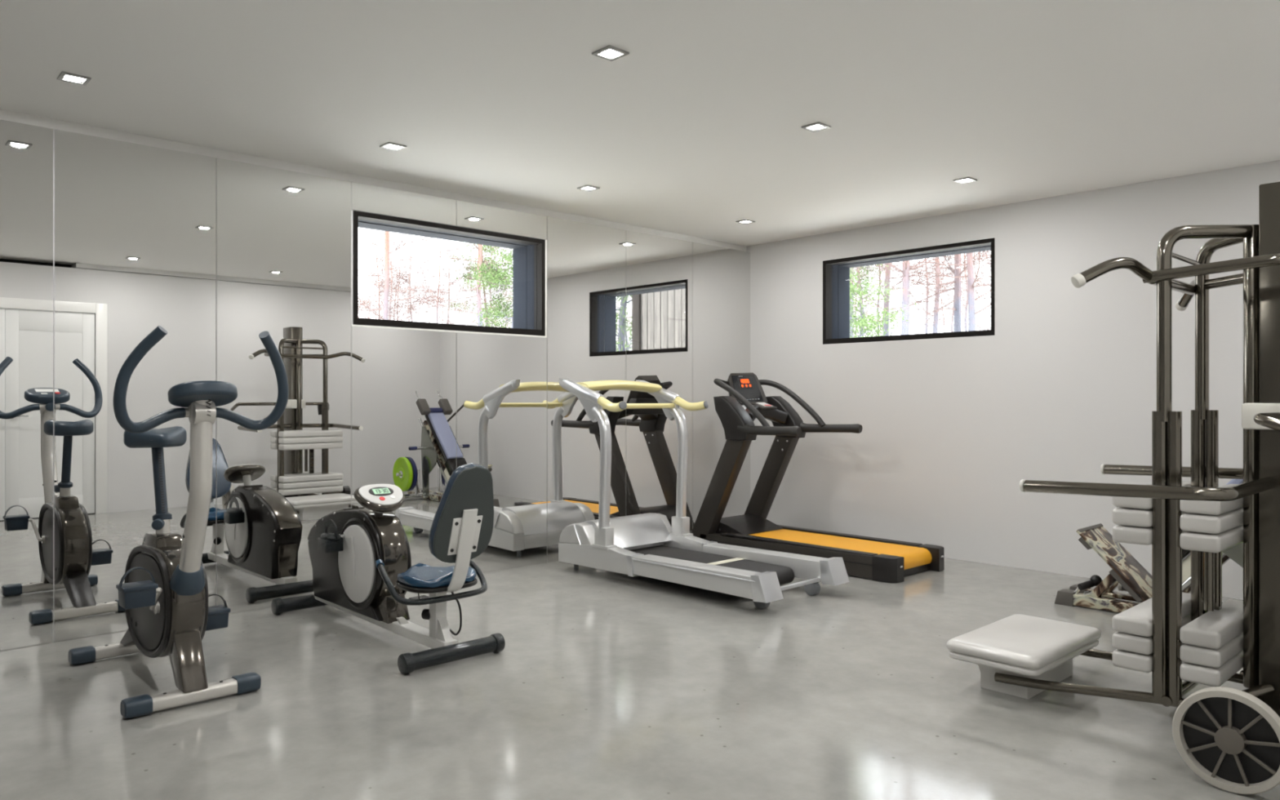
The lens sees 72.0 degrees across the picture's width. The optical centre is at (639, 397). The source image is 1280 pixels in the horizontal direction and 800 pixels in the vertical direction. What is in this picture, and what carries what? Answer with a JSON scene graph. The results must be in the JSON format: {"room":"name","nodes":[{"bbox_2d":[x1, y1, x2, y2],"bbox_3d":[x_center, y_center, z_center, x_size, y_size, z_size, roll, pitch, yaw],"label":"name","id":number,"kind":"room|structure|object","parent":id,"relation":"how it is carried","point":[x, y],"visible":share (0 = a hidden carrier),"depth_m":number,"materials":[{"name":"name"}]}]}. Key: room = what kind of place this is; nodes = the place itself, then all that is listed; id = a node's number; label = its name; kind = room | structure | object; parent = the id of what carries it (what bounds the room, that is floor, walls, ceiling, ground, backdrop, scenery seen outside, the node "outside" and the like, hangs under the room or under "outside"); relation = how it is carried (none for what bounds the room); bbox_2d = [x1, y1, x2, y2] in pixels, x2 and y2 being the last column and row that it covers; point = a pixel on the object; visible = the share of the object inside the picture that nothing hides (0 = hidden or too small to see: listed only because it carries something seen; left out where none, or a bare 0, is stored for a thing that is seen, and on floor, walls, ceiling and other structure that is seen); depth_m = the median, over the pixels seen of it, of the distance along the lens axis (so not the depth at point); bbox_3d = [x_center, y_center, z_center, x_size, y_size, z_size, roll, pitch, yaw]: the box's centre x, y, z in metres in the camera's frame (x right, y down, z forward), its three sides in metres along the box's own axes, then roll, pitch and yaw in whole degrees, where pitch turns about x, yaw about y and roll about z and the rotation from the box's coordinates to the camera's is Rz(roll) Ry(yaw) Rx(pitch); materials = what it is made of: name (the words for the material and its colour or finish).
{"room":"home gym","nodes":[
{"label":"home gym","id":0,"kind":"room"},
{"bbox_2d":[23,128,545,647],"bbox_3d":[-2.269,-0.058,4.889,8.618,2.442,0.292,0,0,-43],"label":"wall","id":1,"kind":"structure","parent":0,"point":[53,129],"depth_m":4.20,"materials":[{"name":"paint"}]},
{"bbox_2d":[0,119,53,650],"bbox_3d":[-3.055,-0.059,3.939,0.731,2.439,0.006,0,0,-43],"label":"mirror panel","id":2,"kind":"object","parent":1,"relation":"attached to","point":[26,150],"visible":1,"depth_m":4.12,"materials":[{"name":"silver glass"}]},
{"bbox_2d":[53,128,216,641],"bbox_3d":[-2.522,-0.059,4.442,0.727,2.439,0.006,0,0,-43],"label":"mirror panel","id":3,"kind":"object","parent":1,"relation":"attached to","point":[135,224],"visible":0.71,"depth_m":4.37,"materials":[{"name":"silver glass"}]},
{"bbox_2d":[216,157,351,613],"bbox_3d":[-1.982,-0.059,4.952,0.751,2.439,0.006,0,0,-43],"label":"mirror panel","id":4,"kind":"object","parent":1,"relation":"attached to","point":[283,237],"visible":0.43,"depth_m":4.91,"materials":[{"name":"silver glass"}]},
{"bbox_2d":[0,109,746,251],"bbox_3d":[-2.281,-1.308,4.903,8.618,0.058,0.255,0,0,-43],"label":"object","id":5,"kind":"structure","parent":1,"relation":"attached to","point":[6,115],"depth_m":5.11,"materials":[{"name":"white paint"}]},
{"bbox_2d":[351,182,456,567],"bbox_3d":[-1.448,-0.059,5.457,0.710,2.439,0.006,0,0,-43],"label":"mirror panel","id":6,"kind":"object","parent":1,"relation":"attached to","point":[403,382],"visible":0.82,"depth_m":5.46,"materials":[{"name":"silver glass"}]},
{"bbox_2d":[352,210,545,336],"bbox_3d":[-1.312,-0.762,5.843,1.456,0.694,0.380,0,0,-43],"label":"window","id":7,"kind":"structure","parent":1,"relation":"in","point":[528,253],"depth_m":5.99,"materials":[{"name":"black metal"}]},
{"bbox_2d":[351,240,546,337],"bbox_3d":[-1.183,-0.767,5.709,1.438,0.689,0.009,0,0,-43],"label":"trim","id":8,"kind":"structure","parent":1,"relation":"attached to","point":[362,326],"depth_m":5.88,"materials":[{"name":"white paint"}]},
{"bbox_2d":[456,200,546,573],"bbox_3d":[-0.922,-0.059,5.954,0.729,2.439,0.006,0,0,-43],"label":"mirror panel","id":9,"kind":"object","parent":1,"relation":"attached to","point":[501,380],"visible":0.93,"depth_m":5.98,"materials":[{"name":"silver glass"}]},
{"bbox_2d":[546,216,625,562],"bbox_3d":[-0.383,-0.059,6.464,0.748,2.439,0.006,0,0,-43],"label":"mirror panel","id":10,"kind":"object","parent":1,"relation":"attached to","point":[586,262],"visible":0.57,"depth_m":6.40,"materials":[{"name":"grey mirror"}]},
{"bbox_2d":[625,230,692,533],"bbox_3d":[0.160,-0.059,6.976,0.737,2.439,0.006,0,0,-43],"label":"mirror panel","id":11,"kind":"object","parent":1,"relation":"attached to","point":[659,269],"visible":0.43,"depth_m":6.95,"materials":[{"name":"silver glass"}]},
{"bbox_2d":[692,242,750,528],"bbox_3d":[0.699,-0.059,7.485,0.737,2.439,0.006,0,0,-43],"label":"mirror panel","id":12,"kind":"object","parent":1,"relation":"attached to","point":[721,276],"visible":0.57,"depth_m":7.41,"materials":[{"name":"silver glass"}]},
{"bbox_2d":[0,0,1279,246],"bbox_3d":[-0.372,-1.437,2.883,9.218,0.200,6.414,0,0,-43],"label":"ceiling","id":13,"kind":"structure","parent":0,"point":[696,131],"depth_m":3.83,"materials":[{"name":"white paint"}]},
{"bbox_2d":[57,71,91,85],"bbox_3d":[-2.363,-1.333,3.680,0.104,0.008,0.104,0,0,-43],"label":"recessed light","id":14,"kind":"object","parent":13,"relation":"in","point":[70,77],"visible":1,"depth_m":3.67,"materials":[{"name":"grey"}]},
{"bbox_2d":[379,142,406,151],"bbox_3d":[-1.309,-1.333,4.676,0.104,0.008,0.104,0,0,-43],"label":"recessed light","id":15,"kind":"object","parent":13,"relation":"in","point":[393,146],"visible":1,"depth_m":4.67,"materials":[{"name":"grey"}]},
{"bbox_2d":[577,184,599,191],"bbox_3d":[-0.328,-1.333,5.603,0.104,0.008,0.104,0,0,-43],"label":"recessed light","id":16,"kind":"object","parent":13,"relation":"in","point":[587,188],"visible":1,"depth_m":5.60,"materials":[{"name":"grey"}]},
{"bbox_2d":[591,44,629,61],"bbox_3d":[-0.114,-1.333,3.411,0.104,0.008,0.104,0,0,-43],"label":"recessed light","id":17,"kind":"object","parent":13,"relation":"in","point":[608,51],"visible":1,"depth_m":3.41,"materials":[{"name":"grey"}]},
{"bbox_2d":[735,219,755,223],"bbox_3d":[0.799,-1.333,6.668,0.104,0.008,0.104,0,0,-43],"label":"recessed light","id":18,"kind":"object","parent":13,"relation":"in","point":[743,221],"visible":1,"depth_m":6.66,"materials":[{"name":"grey"}]},
{"bbox_2d":[801,121,831,132],"bbox_3d":[0.867,-1.333,4.339,0.104,0.008,0.104,0,0,-43],"label":"recessed light","id":19,"kind":"object","parent":13,"relation":"in","point":[818,126],"visible":1,"depth_m":4.34,"materials":[{"name":"grey"}]},
{"bbox_2d":[953,177,977,183],"bbox_3d":[1.994,-1.333,5.403,0.104,0.008,0.104,0,0,-43],"label":"recessed light","id":20,"kind":"object","parent":13,"relation":"in","point":[962,180],"visible":1,"depth_m":5.40,"materials":[{"name":"grey"}]},
{"bbox_2d":[0,557,1279,799],"bbox_3d":[-0.372,1.263,2.883,9.218,0.200,6.414,0,0,-43],"label":"floor","id":21,"kind":"structure","parent":0,"point":[603,685],"depth_m":3.34,"materials":[{"name":"concrete"}]},
{"bbox_2d":[68,325,288,718],"bbox_3d":[-1.926,0.455,3.596,0.603,1.411,1.182,0,0,-43],"label":"exercise bike","id":22,"kind":"object","parent":21,"relation":"on","point":[163,595],"visible":1,"depth_m":3.37,"materials":[{"name":"grey paint"}]},
{"bbox_2d":[271,462,505,675],"bbox_3d":[-1.249,0.721,4.321,0.496,0.885,1.623,0,0,-43],"label":"exercise bike","id":23,"kind":"object","parent":21,"relation":"on","point":[361,559],"visible":1,"depth_m":4.15,"materials":[{"name":"black plastic"}]},
{"bbox_2d":[558,378,849,608],"bbox_3d":[0.336,0.515,5.570,0.814,1.295,1.790,0,0,-43],"label":"treadmill","id":24,"kind":"object","parent":21,"relation":"on","point":[644,544],"visible":1,"depth_m":5.62,"materials":[{"name":"metal"}]},
{"bbox_2d":[582,512,671,548],"bbox_3d":[-0.127,0.906,6.060,0.592,0.183,0.397,0,0,-43],"label":"hood","id":25,"kind":"object","parent":24,"relation":"attached to","point":[645,531],"depth_m":6.00,"materials":[{"name":"silver metal"}]},
{"bbox_2d":[691,373,943,582],"bbox_3d":[1.209,0.482,6.386,0.813,1.359,1.823,0,0,-43],"label":"treadmill","id":26,"kind":"object","parent":21,"relation":"on","point":[878,559],"visible":0.99,"depth_m":6.51,"materials":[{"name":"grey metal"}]},
{"bbox_2d":[715,514,783,534],"bbox_3d":[0.763,1.039,6.858,0.476,0.208,0.525,0,0,-43],"label":"hood","id":27,"kind":"object","parent":26,"relation":"attached to","point":[745,524],"depth_m":6.73,"materials":[{"name":"black plastic"}]},
{"bbox_2d":[946,181,1279,795],"bbox_3d":[1.950,0.210,3.274,1.247,1.905,1.365,0,0,-43],"label":"machine","id":28,"kind":"object","parent":21,"relation":"on","point":[1229,737],"visible":1,"depth_m":3.08,"materials":[{"name":"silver metal"}]},
{"bbox_2d":[1112,642,1184,672],"bbox_3d":[1.974,0.942,3.353,0.625,0.059,0.128,0,0,-43],"label":"weight plate","id":29,"kind":"object","parent":28,"relation":"on","point":[1122,657],"depth_m":3.13,"materials":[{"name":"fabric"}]},
{"bbox_2d":[1112,524,1185,545],"bbox_3d":[1.974,0.491,3.353,0.625,0.059,0.128,0,0,-43],"label":"weight plate","id":30,"kind":"object","parent":28,"relation":"on","point":[1144,535],"depth_m":3.13,"materials":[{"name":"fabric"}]},
{"bbox_2d":[1112,506,1186,527],"bbox_3d":[1.974,0.428,3.353,0.625,0.059,0.128,0,0,-43],"label":"weight plate","id":31,"kind":"object","parent":28,"relation":"on","point":[1124,517],"depth_m":3.13,"materials":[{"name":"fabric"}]},
{"bbox_2d":[1112,480,1191,509],"bbox_3d":[1.974,0.364,3.353,0.625,0.059,0.128,0,0,-43],"label":"cushion","id":32,"kind":"object","parent":28,"relation":"on","point":[1123,503],"depth_m":3.14,"materials":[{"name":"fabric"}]},
{"bbox_2d":[1112,592,1191,636],"bbox_3d":[1.974,0.815,3.353,0.625,0.059,0.128,0,0,-43],"label":"weight plate","id":33,"kind":"object","parent":28,"relation":"on","point":[1138,620],"depth_m":3.17,"materials":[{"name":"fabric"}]},
{"bbox_2d":[1112,613,1191,654],"bbox_3d":[1.974,0.878,3.353,0.625,0.059,0.128,0,0,-43],"label":"weight plate","id":34,"kind":"object","parent":28,"relation":"on","point":[1126,642],"depth_m":3.14,"materials":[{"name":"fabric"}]},
{"bbox_2d":[1179,484,1243,515],"bbox_3d":[2.120,0.364,3.199,0.625,0.059,0.122,0,0,-43],"label":"weight plate","id":35,"kind":"object","parent":28,"relation":"on","point":[1235,507],"depth_m":3.00,"materials":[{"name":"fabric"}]},
{"bbox_2d":[1179,506,1243,533],"bbox_3d":[2.120,0.428,3.199,0.625,0.059,0.122,0,0,-43],"label":"weight plate","id":36,"kind":"object","parent":28,"relation":"on","point":[1230,521],"depth_m":3.00,"materials":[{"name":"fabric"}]},
{"bbox_2d":[1179,524,1243,552],"bbox_3d":[2.120,0.491,3.199,0.625,0.059,0.122,0,0,-43],"label":"weight plate","id":37,"kind":"object","parent":28,"relation":"on","point":[1193,539],"depth_m":3.00,"materials":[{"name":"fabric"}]},
{"bbox_2d":[1179,599,1243,648],"bbox_3d":[2.120,0.815,3.199,0.625,0.059,0.122,0,0,-43],"label":"weight plate","id":38,"kind":"object","parent":28,"relation":"on","point":[1222,628],"depth_m":3.04,"materials":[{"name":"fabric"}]},
{"bbox_2d":[1179,631,1243,667],"bbox_3d":[2.120,0.878,3.199,0.625,0.059,0.122,0,0,-43],"label":"weight plate","id":39,"kind":"object","parent":28,"relation":"on","point":[1193,655],"depth_m":3.00,"materials":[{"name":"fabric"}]},
{"bbox_2d":[1179,649,1243,686],"bbox_3d":[2.120,0.942,3.199,0.625,0.059,0.122,0,0,-43],"label":"weight plate","id":40,"kind":"object","parent":28,"relation":"on","point":[1201,673],"depth_m":3.00,"materials":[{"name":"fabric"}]},
{"bbox_2d":[1054,479,1243,613],"bbox_3d":[2.985,0.541,4.554,0.905,1.242,1.503,0,0,-43],"label":"exercise machine","id":41,"kind":"object","parent":21,"relation":"on","point":[1126,573],"visible":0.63,"depth_m":4.80,"materials":[{"name":"camouflage-patterned paint"},{"name":"black rubber"},{"name":"chrome"}]},
{"bbox_2d":[746,160,1279,599],"bbox_3d":[2.869,-0.087,5.945,0.300,2.500,5.814,0,0,-43],"label":"wall","id":42,"kind":"structure","parent":0,"point":[1064,388],"depth_m":6.04,"materials":[{"name":"paint"}]},
{"bbox_2d":[822,237,995,344],"bbox_3d":[2.119,-0.766,6.796,0.380,0.700,1.472,0,0,-43],"label":"window","id":43,"kind":"structure","parent":42,"relation":"in","point":[836,273],"depth_m":7.00,"materials":[{"name":"black"}]},
{"label":"outside","id":44,"kind":"structure","parent":0,"visible":0},
{"bbox_3d":[11.132,0.033,17.340,160.000,0.300,180.000,0,0,-43],"label":"ground","id":45,"kind":"structure","parent":44,"visible":0},
{"bbox_2d":[358,266,382,319],"bbox_3d":[-13.481,-3.314,41.415,4.160,6.402,3.790,0,0,30],"label":"slender tree","id":46,"kind":"object","parent":45,"relation":"on","point":[359,266],"visible":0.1,"depth_m":41.60,"materials":[{"name":"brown plant"}]},
{"bbox_2d":[361,293,382,319],"bbox_3d":[-13.655,-2.771,44.074,3.146,5.313,3.453,0,0,-11],"label":"slender tree","id":47,"kind":"object","parent":45,"relation":"on","point":[362,294],"visible":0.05,"depth_m":44.06,"materials":[{"name":"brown plant"}]},
{"bbox_2d":[363,298,400,319],"bbox_3d":[-11.487,-2.202,37.596,3.398,4.174,3.115,0,0,10],"label":"slender tree","id":48,"kind":"object","parent":45,"relation":"on","point":[371,299],"visible":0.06,"depth_m":37.76,"materials":[{"name":"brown plant"}]},
{"bbox_2d":[358,231,432,320],"bbox_3d":[-10.742,-3.639,36.423,4.175,7.053,4.583,0,0,32],"label":"slender tree","id":49,"kind":"object","parent":45,"relation":"on","point":[379,283],"visible":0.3,"depth_m":36.44,"materials":[{"name":"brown plant"}]},
{"bbox_2d":[358,246,453,323],"bbox_3d":[-10.751,-3.371,37.772,4.860,6.512,5.302,0,0,40],"label":"slender tree","id":50,"kind":"object","parent":45,"relation":"on","point":[384,246],"visible":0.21,"depth_m":37.91,"materials":[{"name":"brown plant"}]},
{"bbox_2d":[359,244,453,320],"bbox_3d":[-11.077,-3.773,40.193,4.334,7.321,4.757,0,0,36],"label":"slender tree","id":51,"kind":"object","parent":45,"relation":"on","point":[393,295],"visible":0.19,"depth_m":40.00,"materials":[{"name":"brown plant"}]},
{"bbox_2d":[358,260,457,323],"bbox_3d":[-8.660,-2.703,33.400,3.862,5.174,4.213,0,0,-35],"label":"slender tree","id":52,"kind":"object","parent":45,"relation":"on","point":[424,297],"visible":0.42,"depth_m":33.35,"materials":[{"name":"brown plant"}]},
{"bbox_2d":[358,231,462,320],"bbox_3d":[-9.533,-3.521,33.447,5.085,6.813,5.547,0,0,-29],"label":"slender tree","id":53,"kind":"object","parent":45,"relation":"on","point":[393,242],"visible":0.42,"depth_m":33.20,"materials":[{"name":"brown plant"}]},
{"bbox_2d":[358,229,466,319],"bbox_3d":[-8.503,-7.896,29.751,5.652,15.570,6.403,0,0,-19],"label":"pine tree","id":54,"kind":"object","parent":45,"relation":"on","point":[385,299],"visible":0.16,"depth_m":29.76,"materials":[{"name":"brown plant"}]},
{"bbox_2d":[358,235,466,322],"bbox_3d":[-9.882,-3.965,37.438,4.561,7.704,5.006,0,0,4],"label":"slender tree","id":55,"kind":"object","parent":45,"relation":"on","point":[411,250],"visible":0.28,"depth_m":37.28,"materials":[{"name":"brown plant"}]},
{"bbox_2d":[373,237,492,324],"bbox_3d":[-7.283,-3.679,32.584,4.635,7.133,4.223,0,0,32],"label":"slender tree","id":56,"kind":"object","parent":45,"relation":"on","point":[439,259],"visible":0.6,"depth_m":32.53,"materials":[{"name":"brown plant"}]},
{"bbox_2d":[365,231,510,325],"bbox_3d":[-5.448,-7.114,28.903,6.127,14.009,6.642,0,0,18],"label":"pine tree","id":57,"kind":"object","parent":45,"relation":"on","point":[480,246],"visible":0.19,"depth_m":29.49,"materials":[{"name":"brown plant"}]},
{"bbox_2d":[406,295,470,324],"bbox_3d":[-10.255,-2.741,44.176,4.276,5.251,3.919,0,0,-30],"label":"slender tree","id":58,"kind":"object","parent":45,"relation":"on","point":[440,295],"visible":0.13,"depth_m":44.01,"materials":[{"name":"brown plant"}]},
{"bbox_2d":[395,239,496,324],"bbox_3d":[-8.291,-3.953,38.869,4.547,7.681,4.992,0,0,2],"label":"slender tree","id":59,"kind":"object","parent":45,"relation":"on","point":[446,242],"visible":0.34,"depth_m":38.88,"materials":[{"name":"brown plant"}]},
{"bbox_2d":[409,279,483,324],"bbox_3d":[-7.831,-2.451,34.213,3.804,4.672,3.487,0,0,42],"label":"slender tree","id":60,"kind":"object","parent":45,"relation":"on","point":[437,279],"visible":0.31,"depth_m":34.16,"materials":[{"name":"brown plant"}]},
{"bbox_2d":[440,298,477,325],"bbox_3d":[-8.576,-2.492,40.624,3.090,4.755,2.815,0,0,15],"label":"slender tree","id":61,"kind":"object","parent":45,"relation":"on","point":[467,299],"visible":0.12,"depth_m":40.61,"materials":[{"name":"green plant"}]},
{"bbox_2d":[457,313,477,325],"bbox_3d":[-9.546,-2.653,51.348,3.788,5.076,4.133,0,0,31],"label":"slender tree","id":62,"kind":"object","parent":45,"relation":"on","point":[469,313],"visible":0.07,"depth_m":51.55,"materials":[{"name":"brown plant"}]},
{"bbox_2d":[431,245,512,327],"bbox_3d":[-5.747,-3.629,33.426,4.163,7.032,4.569,0,0,26],"label":"slender tree","id":63,"kind":"object","parent":45,"relation":"on","point":[471,277],"visible":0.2,"depth_m":32.84,"materials":[{"name":"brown plant"}]},
{"bbox_2d":[442,240,512,326],"bbox_3d":[-5.949,-3.340,33.557,3.455,6.459,2.904,0,0,15],"label":"young pine","id":64,"kind":"object","parent":45,"relation":"on","point":[492,249],"visible":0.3,"depth_m":33.37,"materials":[{"name":"green plant"}]},
{"bbox_2d":[457,245,512,328],"bbox_3d":[-3.762,-3.113,25.759,3.740,6.011,3.136,0,0,20],"label":"young pine","id":65,"kind":"object","parent":45,"relation":"on","point":[489,275],"visible":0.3,"depth_m":25.56,"materials":[{"name":"green plant"}]},
{"bbox_2d":[457,297,512,328],"bbox_3d":[-6.371,-2.427,39.213,3.451,4.624,3.765,0,0,13],"label":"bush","id":66,"kind":"object","parent":45,"relation":"on","point":[501,297],"visible":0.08,"depth_m":38.92,"materials":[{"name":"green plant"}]},
{"bbox_2d":[473,288,511,327],"bbox_3d":[-9.077,-3.750,55.388,4.307,7.275,4.727,0,0,8],"label":"slender tree","id":67,"kind":"object","parent":45,"relation":"on","point":[492,288],"visible":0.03,"depth_m":55.30,"materials":[{"name":"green plant"}]},
{"bbox_2d":[849,266,872,337],"bbox_3d":[5.061,-6.414,19.061,5.514,12.608,5.978,0,0,-32],"label":"pine tree","id":68,"kind":"object","parent":45,"relation":"on","point":[851,300],"visible":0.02,"depth_m":19.46,"materials":[{"name":"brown plant"}]},
{"bbox_2d":[853,266,897,337],"bbox_3d":[9.296,-4.095,40.762,4.715,7.965,5.176,0,0,-17],"label":"slender tree","id":69,"kind":"object","parent":45,"relation":"on","point":[864,267],"visible":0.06,"depth_m":40.22,"materials":[{"name":"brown plant"}]},
{"bbox_2d":[849,264,909,337],"bbox_3d":[3.290,-1.728,13.566,1.728,3.229,1.452,0,0,-1],"label":"young pine","id":70,"kind":"object","parent":45,"relation":"on","point":[857,269],"visible":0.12,"depth_m":13.48,"materials":[{"name":"green plant"}]},
{"bbox_2d":[849,263,915,337],"bbox_3d":[2.671,-1.765,11.663,1.725,3.306,2.057,0,0,-9],"label":"young pine","id":71,"kind":"object","parent":45,"relation":"on","point":[865,290],"visible":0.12,"depth_m":11.34,"materials":[{"name":"green plant"}]},
{"bbox_2d":[853,262,919,333],"bbox_3d":[6.819,-4.995,29.053,7.286,9.762,7.949,0,0,-40],"label":"slender tree","id":72,"kind":"object","parent":45,"relation":"on","point":[894,262],"visible":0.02,"depth_m":28.91,"materials":[{"name":"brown plant"}]},
{"bbox_2d":[853,263,924,337],"bbox_3d":[11.517,-4.539,48.143,7.206,8.849,6.605,0,0,-29],"label":"slender tree","id":73,"kind":"object","parent":45,"relation":"on","point":[880,264],"visible":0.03,"depth_m":48.04,"materials":[{"name":"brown plant"}]},
{"bbox_2d":[853,257,951,337],"bbox_3d":[8.421,-4.550,31.332,5.767,8.875,5.254,0,0,8],"label":"slender tree","id":74,"kind":"object","parent":45,"relation":"on","point":[876,270],"visible":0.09,"depth_m":31.49,"materials":[{"name":"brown plant"}]},
{"bbox_2d":[853,255,976,336],"bbox_3d":[6.790,-7.118,24.007,5.087,14.013,5.763,0,0,10],"label":"pine tree","id":75,"kind":"object","parent":45,"relation":"on","point":[887,271],"visible":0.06,"depth_m":24.00,"materials":[{"name":"green plant"}]},
{"bbox_2d":[854,250,991,335],"bbox_3d":[8.560,-7.456,22.792,5.919,14.683,4.969,0,0,-31],"label":"pine tree","id":76,"kind":"object","parent":45,"relation":"on","point":[957,271],"visible":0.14,"depth_m":22.55,"materials":[{"name":"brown plant"}]},
{"bbox_2d":[854,251,991,333],"bbox_3d":[9.066,-6.414,25.932,5.978,12.608,5.514,0,0,-27],"label":"pine tree","id":77,"kind":"object","parent":45,"relation":"on","point":[937,269],"visible":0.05,"depth_m":25.51,"materials":[{"name":"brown plant"}]},
{"bbox_2d":[854,251,991,335],"bbox_3d":[10.745,-4.721,33.698,5.457,9.218,5.990,0,0,-42],"label":"slender tree","id":78,"kind":"object","parent":45,"relation":"on","point":[950,315],"visible":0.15,"depth_m":33.59,"materials":[{"name":"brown plant"}]},
{"bbox_2d":[856,257,990,336],"bbox_3d":[9.850,-4.020,31.604,5.830,7.812,6.361,0,0,-32],"label":"slender tree","id":79,"kind":"object","parent":45,"relation":"on","point":[966,257],"visible":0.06,"depth_m":31.58,"materials":[{"name":"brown plant"}]},
{"bbox_2d":[863,253,986,334],"bbox_3d":[6.662,-7.456,21.568,4.969,14.683,5.919,0,0,-13],"label":"pine tree","id":80,"kind":"object","parent":45,"relation":"on","point":[905,280],"visible":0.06,"depth_m":21.96,"materials":[{"name":"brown plant"}]},
{"bbox_2d":[879,251,991,331],"bbox_3d":[8.040,-7.118,21.604,5.087,14.013,5.763,0,0,16],"label":"pine tree","id":81,"kind":"object","parent":45,"relation":"on","point":[971,309],"visible":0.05,"depth_m":21.49,"materials":[{"name":"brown plant"}]},
{"bbox_2d":[891,252,991,333],"bbox_3d":[15.854,-5.067,43.959,5.867,9.910,6.440,0,0,39],"label":"slender tree","id":82,"kind":"object","parent":45,"relation":"on","point":[980,270],"visible":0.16,"depth_m":44.19,"materials":[{"name":"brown plant"}]},
{"bbox_2d":[893,251,991,333],"bbox_3d":[10.860,-3.768,28.994,5.453,7.306,5.949,0,0,-2],"label":"slender tree","id":83,"kind":"object","parent":45,"relation":"on","point":[966,319],"visible":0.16,"depth_m":29.30,"materials":[{"name":"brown plant"}]},
{"bbox_2d":[900,265,991,333],"bbox_3d":[15.957,-3.724,45.389,5.877,7.218,5.387,0,0,24],"label":"slender tree","id":84,"kind":"object","parent":45,"relation":"on","point":[942,312],"visible":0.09,"depth_m":45.44,"materials":[{"name":"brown plant"}]},
{"bbox_2d":[915,254,991,331],"bbox_3d":[14.117,-4.839,32.194,7.695,9.450,7.053,0,0,-8],"label":"slender tree","id":85,"kind":"object","parent":45,"relation":"on","point":[986,317],"visible":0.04,"depth_m":32.80,"materials":[{"name":"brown plant"}]},
{"bbox_2d":[928,252,991,330],"bbox_3d":[13.495,-4.167,33.074,4.801,8.109,5.269,0,0,-1],"label":"slender tree","id":86,"kind":"object","parent":45,"relation":"on","point":[980,252],"visible":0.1,"depth_m":33.53,"materials":[{"name":"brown plant"}]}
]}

